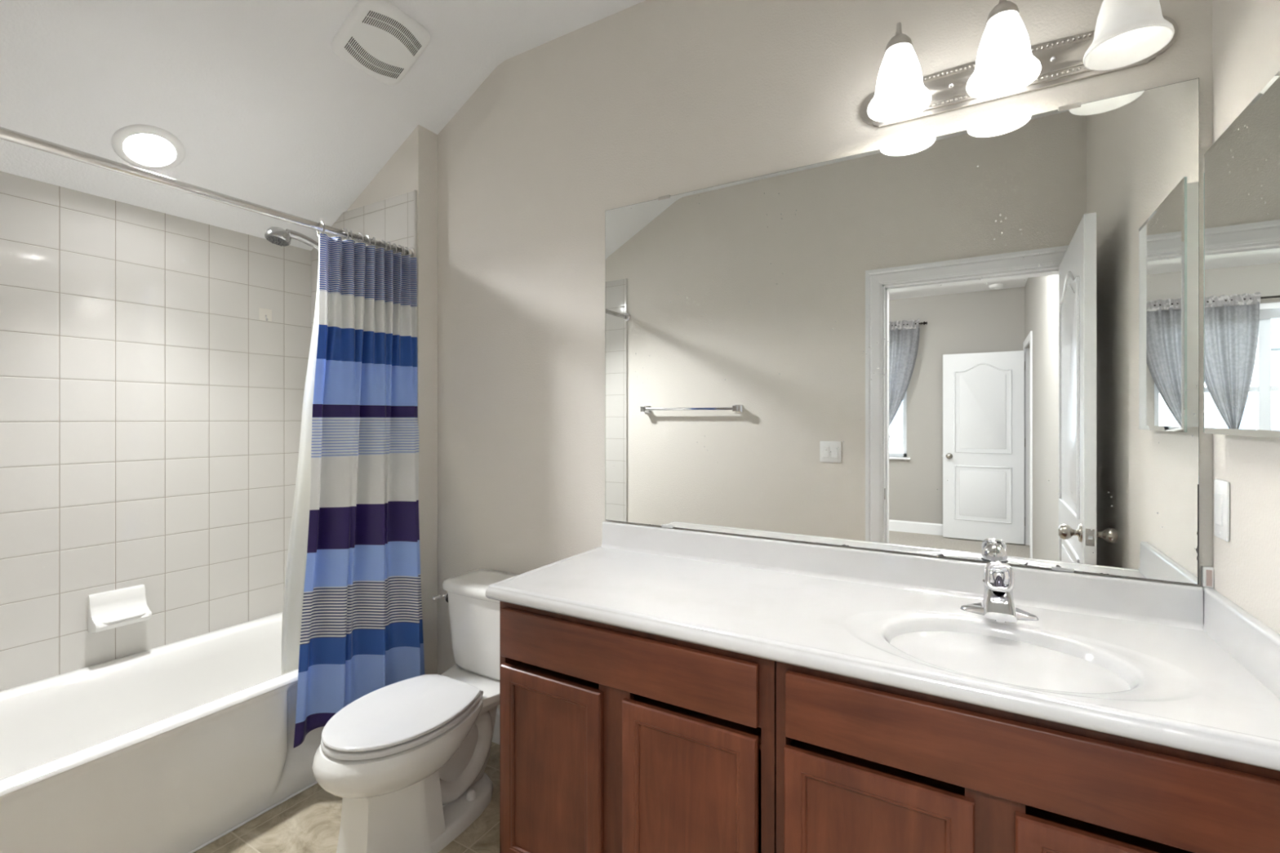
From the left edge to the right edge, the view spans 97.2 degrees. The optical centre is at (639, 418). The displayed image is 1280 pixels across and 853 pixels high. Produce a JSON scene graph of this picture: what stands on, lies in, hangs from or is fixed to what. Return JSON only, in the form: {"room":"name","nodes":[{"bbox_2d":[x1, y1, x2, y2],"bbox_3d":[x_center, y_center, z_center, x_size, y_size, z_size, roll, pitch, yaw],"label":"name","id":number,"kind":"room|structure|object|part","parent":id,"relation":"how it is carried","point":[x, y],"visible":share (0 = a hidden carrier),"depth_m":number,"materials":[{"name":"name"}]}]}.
{"room":"bathroom","nodes":[
{"label":"bathroom","id":0,"kind":"room"},
{"bbox_2d":[0,0,645,250],"bbox_3d":[-0.581,-1.152,1.341,3.482,0.791,1.860,0,0,30],"label":"ceiling","id":1,"kind":"structure","parent":0,"point":[256,95],"depth_m":1.98,"materials":[{"name":"white paint"}]},
{"bbox_2d":[111,124,185,170],"bbox_3d":[-1.752,-0.966,2.017,0.180,0.101,0.201,0,0,43],"label":"recessed light","id":2,"kind":"object","parent":1,"relation":"in","point":[148,147],"visible":1,"depth_m":2.01,"materials":[{"name":"white plastic"}]},
{"bbox_2d":[331,0,430,85],"bbox_3d":[-0.924,-1.346,2.023,0.241,0.143,0.268,0,0,30],"label":"exhaust fan","id":3,"kind":"object","parent":1,"relation":"attached to","point":[376,37],"visible":1,"depth_m":1.99,"materials":[{"name":"white plastic"}]},
{"bbox_2d":[193,742,499,852],"bbox_3d":[-0.557,1.340,1.363,3.462,0.050,1.800,0,0,30],"label":"floor","id":4,"kind":"structure","parent":0,"point":[308,821],"depth_m":1.81,"materials":[{"name":"tile"}]},
{"bbox_2d":[0,612,324,852],"bbox_3d":[-1.669,1.110,1.925,0.757,0.410,1.522,0,0,30],"label":"bathtub","id":5,"kind":"object","parent":4,"relation":"on","point":[171,748],"visible":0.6,"depth_m":1.83,"materials":[{"name":"white ceramic"}]},
{"bbox_2d":[187,781,317,852],"bbox_3d":[-1.341,1.311,1.734,0.008,0.007,1.518,0,0,30],"label":"trim","id":6,"kind":"structure","parent":5,"relation":"attached to","point":[315,782],"depth_m":1.85,"materials":[{"name":"white"}]},
{"bbox_2d":[311,568,517,852],"bbox_3d":[-0.694,0.964,1.896,0.464,0.703,0.795,0,0,30],"label":"toilet","id":7,"kind":"object","parent":4,"relation":"on","point":[407,759],"visible":0.91,"depth_m":1.72,"materials":[{"name":"white ceramic"}]},
{"bbox_3d":[-0.750,1.129,1.759,0.382,0.373,0.500,0,0,30],"label":"bowl","id":8,"kind":"part","parent":7,"relation":"part of","materials":[{"name":"white ceramic"}]},
{"bbox_3d":[-0.746,0.930,1.766,0.362,0.018,0.465,0,0,30],"label":"seat","id":9,"kind":"part","parent":7,"relation":"part of","materials":[{"name":"white plastic"}]},
{"bbox_3d":[-0.748,0.907,1.763,0.360,0.021,0.456,0,0,30],"label":"lid","id":10,"kind":"part","parent":7,"relation":"part of","materials":[{"name":"white plastic"}]},
{"bbox_3d":[-0.770,0.688,2.179,0.060,0.020,0.027,0,0,-27],"label":"lever arm","id":11,"kind":"part","parent":7,"relation":"part of","materials":[{"name":"silver metal"}]},
{"bbox_3d":[-0.741,0.687,2.179,0.020,0.042,0.042,0,0,30],"label":"flush lever","id":12,"kind":"part","parent":7,"relation":"part of","materials":[{"name":"silver metal"}]},
{"bbox_3d":[-0.534,0.793,2.132,0.398,0.292,0.208,0,0,30],"label":"tank","id":13,"kind":"part","parent":7,"relation":"part of","materials":[{"name":"white ceramic"}]},
{"bbox_3d":[-0.535,0.631,2.130,0.422,0.039,0.228,0,0,30],"label":"tank lid","id":14,"kind":"part","parent":7,"relation":"part of","materials":[{"name":"white ceramic"}]},
{"bbox_2d":[499,600,776,852],"bbox_3d":[0.074,0.906,1.600,0.776,0.818,0.552,0,0,30],"label":"vanity cabinet","id":15,"kind":"object","parent":4,"relation":"on","point":[613,739],"visible":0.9,"depth_m":1.35,"materials":[{"name":"brown wood"}]},
{"bbox_3d":[-0.236,0.938,1.475,0.244,0.441,0.008,0,0,30],"label":"panel","id":16,"kind":"part","parent":15,"relation":"part of","materials":[{"name":"brown wood"}]},
{"bbox_3d":[-0.237,0.938,1.472,0.328,0.525,0.018,0,0,30],"label":"frame","id":17,"kind":"part","parent":15,"relation":"part of","materials":[{"name":"brown wood"}]},
{"bbox_3d":[-0.064,0.585,1.372,0.724,0.132,0.018,0,0,30],"label":"false drawer","id":18,"kind":"part","parent":15,"relation":"part of","materials":[{"name":"brown wood"}]},
{"bbox_3d":[0.105,0.938,1.278,0.249,0.441,0.008,0,0,30],"label":"panel","id":19,"kind":"part","parent":15,"relation":"part of","materials":[{"name":"brown wood"}]},
{"bbox_3d":[0.103,0.938,1.275,0.333,0.525,0.018,0,0,30],"label":"frame","id":20,"kind":"part","parent":15,"relation":"part of","materials":[{"name":"brown wood"}]},
{"bbox_2d":[776,661,1279,852],"bbox_3d":[0.764,0.906,1.201,0.809,0.818,0.552,0,0,30],"label":"vanity cabinet","id":21,"kind":"object","parent":4,"relation":"on","point":[863,766],"visible":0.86,"depth_m":0.99,"materials":[{"name":"brown wood"}]},
{"bbox_3d":[0.445,0.938,1.081,0.253,0.441,0.008,0,0,30],"label":"panel","id":22,"kind":"part","parent":21,"relation":"part of","materials":[{"name":"brown wood"}]},
{"bbox_3d":[0.443,0.938,1.078,0.337,0.525,0.018,0,0,30],"label":"frame","id":23,"kind":"part","parent":21,"relation":"part of","materials":[{"name":"brown wood"}]},
{"bbox_2d":[484,521,1279,771],"bbox_3d":[0.414,0.485,1.392,1.608,0.232,0.571,0,0,30],"label":"countertop","id":24,"kind":"structure","parent":21,"relation":"on","point":[1184,667],"depth_m":1.25,"materials":[{"name":"stone"}]},
{"bbox_2d":[960,560,1039,622],"bbox_3d":[0.820,0.396,1.289,0.156,0.130,0.149,0,0,30],"label":"faucet","id":25,"kind":"object","parent":24,"relation":"on","point":[997,604],"visible":1,"depth_m":1.28,"materials":[{"name":"silver metal"}]},
{"bbox_3d":[0.839,0.357,1.322,0.060,0.048,0.060,0,0,30],"label":"handle","id":26,"kind":"part","parent":25,"relation":"part of","materials":[{"name":"silver metal"}]},
{"bbox_3d":[0.839,0.451,1.322,0.156,0.020,0.060,0,0,30],"label":"plate","id":27,"kind":"part","parent":25,"relation":"part of","materials":[{"name":"silver metal"}]},
{"bbox_3d":[0.815,0.411,1.280,0.062,0.053,0.128,0,0,30],"label":"spout","id":28,"kind":"part","parent":25,"relation":"part of","materials":[{"name":"silver metal"}]},
{"bbox_2d":[1200,565,1213,587],"bbox_3d":[1.243,0.347,1.236,0.018,0.044,0.012,0,0,30],"label":"plastic shim","id":29,"kind":"object","parent":24,"relation":"on","point":[1206,572],"visible":1,"depth_m":1.23,"materials":[{"name":"white plastic"}]},
{"bbox_3d":[0.791,0.938,0.877,0.346,0.525,0.018,0,0,30],"label":"frame","id":30,"kind":"part","parent":21,"relation":"part of","materials":[{"name":"brown wood"}]},
{"bbox_2d":[346,124,437,674],"bbox_3d":[-1.272,0.024,2.700,0.885,2.582,0.200,0,0,30],"label":"wall","id":31,"kind":"structure","parent":0,"point":[413,166],"depth_m":2.44,"materials":[{"name":"white paint"}]},
{"bbox_2d":[311,191,413,337],"bbox_3d":[-1.284,-0.021,2.589,0.775,1.891,0.010,0,0,30],"label":"tile","id":32,"kind":"structure","parent":31,"relation":"attached to","point":[391,220],"depth_m":2.51,"materials":[{"name":"white tile"}]},
{"bbox_2d":[264,226,318,251],"bbox_3d":[-1.379,-0.653,2.408,0.090,0.240,0.403,0,0,30],"label":"shower","id":33,"kind":"object","parent":32,"relation":"attached to","point":[275,235],"visible":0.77,"depth_m":2.28,"materials":[{"name":"silver metal"}]},
{"bbox_3d":[-1.360,-0.667,2.442,0.032,0.212,0.324,0,0,30],"label":"handle","id":34,"kind":"part","parent":33,"relation":"part of","materials":[{"name":"silver metal"}]},
{"bbox_2d":[413,190,417,257],"bbox_3d":[-0.953,-0.032,2.395,0.011,1.874,0.012,0,0,30],"label":"trim","id":35,"kind":"structure","parent":31,"relation":"attached to","point":[415,191],"depth_m":2.39,"materials":[{"name":"white tile"}]},
{"bbox_2d":[437,0,1212,708],"bbox_3d":[0.251,-0.076,1.877,2.577,2.782,0.100,0,0,30],"label":"wall","id":36,"kind":"structure","parent":0,"point":[646,100],"depth_m":2.06,"materials":[{"name":"white paint"}]},
{"bbox_2d":[492,708,499,744],"bbox_3d":[-0.515,1.248,2.255,0.871,0.135,0.013,0,0,30],"label":"baseboard","id":37,"kind":"structure","parent":36,"relation":"attached to","point":[495,738],"depth_m":2.29,"materials":[{"name":"white"}]},
{"bbox_2d":[604,78,1199,584],"bbox_3d":[0.552,-0.192,1.635,1.565,1.120,0.012,0,0,30],"label":"wall mirror","id":38,"kind":"object","parent":36,"relation":"attached to","point":[982,343],"visible":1,"depth_m":1.50,"materials":[{"name":"grey mirror"}]},
{"bbox_2d":[600,521,1203,630],"bbox_3d":[0.547,0.423,1.627,1.574,0.108,0.032,0,0,30],"label":"backsplash","id":39,"kind":"structure","parent":36,"relation":"attached to","point":[1170,604],"depth_m":1.50,"materials":[{"name":"stone"}]},
{"bbox_2d":[859,0,1178,128],"bbox_3d":[0.865,-0.903,1.348,0.671,0.219,0.199,0,0,30],"label":"vanity light","id":40,"kind":"object","parent":36,"relation":"attached to","point":[1127,33],"visible":1,"depth_m":1.35,"materials":[{"name":"white glass"}]},
{"bbox_3d":[0.659,-0.868,1.438,0.149,0.149,0.149,0,0,30],"label":"lamp shade","id":41,"kind":"part","parent":40,"relation":"part of","materials":[{"name":"white glass"}]},
{"bbox_3d":[0.684,-0.942,1.482,0.011,0.141,0.112,0,0,30],"label":"arm","id":42,"kind":"part","parent":40,"relation":"part of","materials":[{"name":"silver metal"}]},
{"bbox_3d":[0.908,-0.867,1.423,0.639,0.090,0.009,0,0,30],"label":"raised panel","id":43,"kind":"part","parent":40,"relation":"part of","materials":[{"name":"silver metal"}]},
{"bbox_3d":[0.852,-0.868,1.327,0.149,0.149,0.149,0,0,30],"label":"lamp shade","id":44,"kind":"part","parent":40,"relation":"part of","materials":[{"name":"white glass"}]},
{"bbox_3d":[0.905,-0.867,1.417,0.597,0.060,0.005,0,0,30],"label":"panel","id":45,"kind":"part","parent":40,"relation":"part of","materials":[{"name":"silver metal"}]},
{"bbox_3d":[1.047,-0.868,1.214,0.149,0.149,0.149,0,0,30],"label":"lamp shade","id":46,"kind":"part","parent":40,"relation":"part of","materials":[{"name":"white glass"}]},
{"bbox_2d":[1212,0,1279,634],"bbox_3d":[0.887,-0.085,0.503,0.100,2.800,1.640,0,0,30],"label":"wall","id":47,"kind":"structure","parent":0,"point":[1246,33],"depth_m":1.08,"materials":[{"name":"white paint"}]},
{"bbox_2d":[1213,479,1230,542],"bbox_3d":[1.218,0.191,1.184,0.010,0.123,0.070,0,0,30],"label":"light switch","id":48,"kind":"object","parent":47,"relation":"attached to","point":[1221,488],"visible":1,"depth_m":1.17,"materials":[{"name":"white plastic"}]},
{"bbox_2d":[1203,70,1279,438],"bbox_3d":[1.097,-0.262,1.000,0.038,0.586,0.414,0,0,30],"label":"medicine cabinet","id":49,"kind":"object","parent":47,"relation":"attached to","point":[1242,168],"visible":1,"depth_m":1.01,"materials":[{"name":"silver mirror"}]},
{"bbox_3d":[-2.086,0.235,2.097,0.120,2.160,1.660,0,0,30],"label":"wall","id":50,"kind":"structure","parent":0,"visible":0},
{"bbox_2d":[0,171,311,691],"bbox_3d":[-2.001,0.050,2.117,0.010,1.750,1.540,0,0,30],"label":"wall tile","id":51,"kind":"structure","parent":50,"relation":"attached to","point":[150,417],"depth_m":2.19,"materials":[{"name":"white tile"}]},
{"bbox_2d":[87,584,151,633],"bbox_3d":[-1.948,0.715,2.119,0.084,0.136,0.164,0,0,30],"label":"soap dish","id":52,"kind":"object","parent":51,"relation":"attached to","point":[108,610],"visible":1,"depth_m":2.11,"materials":[{"name":"white ceramic"}]},
{"bbox_2d":[258,307,271,321],"bbox_3d":[-1.712,-0.476,2.588,0.018,0.058,0.055,0,0,30],"label":"hook","id":53,"kind":"object","parent":51,"relation":"attached to","point":[264,314],"visible":1,"depth_m":2.59,"materials":[{"name":"white"}]},
{"bbox_3d":[-1.017,-0.076,0.589,3.482,2.782,0.120,0,0,30],"label":"wall","id":54,"kind":"structure","parent":0,"visible":0},
{"bbox_3d":[-2.064,-0.021,1.268,0.749,1.891,0.010,0,0,30],"label":"wall tile","id":55,"kind":"structure","parent":54,"relation":"attached to","visible":0},
{"bbox_2d":[0,126,415,257],"bbox_3d":[-1.354,-0.699,1.743,0.056,0.056,1.522,0,0,30],"label":"shower rod","id":56,"kind":"object","parent":55,"relation":"attached to","point":[6,134],"visible":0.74,"depth_m":1.67,"materials":[{"name":"silver metal"}]},
{"bbox_2d":[316,221,324,237],"bbox_3d":[-1.168,-0.693,2.065,0.048,0.059,0.006,0,0,30],"label":"curtain ring","id":57,"kind":"object","parent":56,"relation":"hanging from","point":[323,224],"visible":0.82,"depth_m":2.06,"materials":[{"name":"silver metal"}]},
{"bbox_2d":[293,232,424,748],"bbox_3d":[-1.061,0.228,2.156,0.453,1.805,0.240,0,0,-33],"label":"shower curtain","id":58,"kind":"object","parent":57,"relation":"hanging from","point":[362,631],"visible":0.97,"depth_m":2.12,"materials":[{"name":"fabric"}]},
{"bbox_2d":[341,227,348,243],"bbox_3d":[-1.124,-0.693,2.140,0.048,0.059,0.006,0,0,15],"label":"curtain ring","id":59,"kind":"object","parent":56,"relation":"hanging from","point":[344,228],"visible":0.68,"depth_m":2.13,"materials":[{"name":"silver metal"}]},
{"bbox_2d":[354,232,364,243],"bbox_3d":[-1.093,-0.693,2.194,0.048,0.059,0.006,0,0,18],"label":"curtain ring","id":60,"kind":"object","parent":56,"relation":"hanging from","point":[358,233],"visible":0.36,"depth_m":2.19,"materials":[{"name":"silver metal"}]},
{"bbox_2d":[280,236,319,675],"bbox_3d":[-1.157,0.228,2.223,0.127,1.795,0.443,0,0,30],"label":"liner","id":61,"kind":"object","parent":60,"relation":"hanging from","point":[293,596],"visible":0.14,"depth_m":2.09,"materials":[{"name":"white plastic"}]}
]}

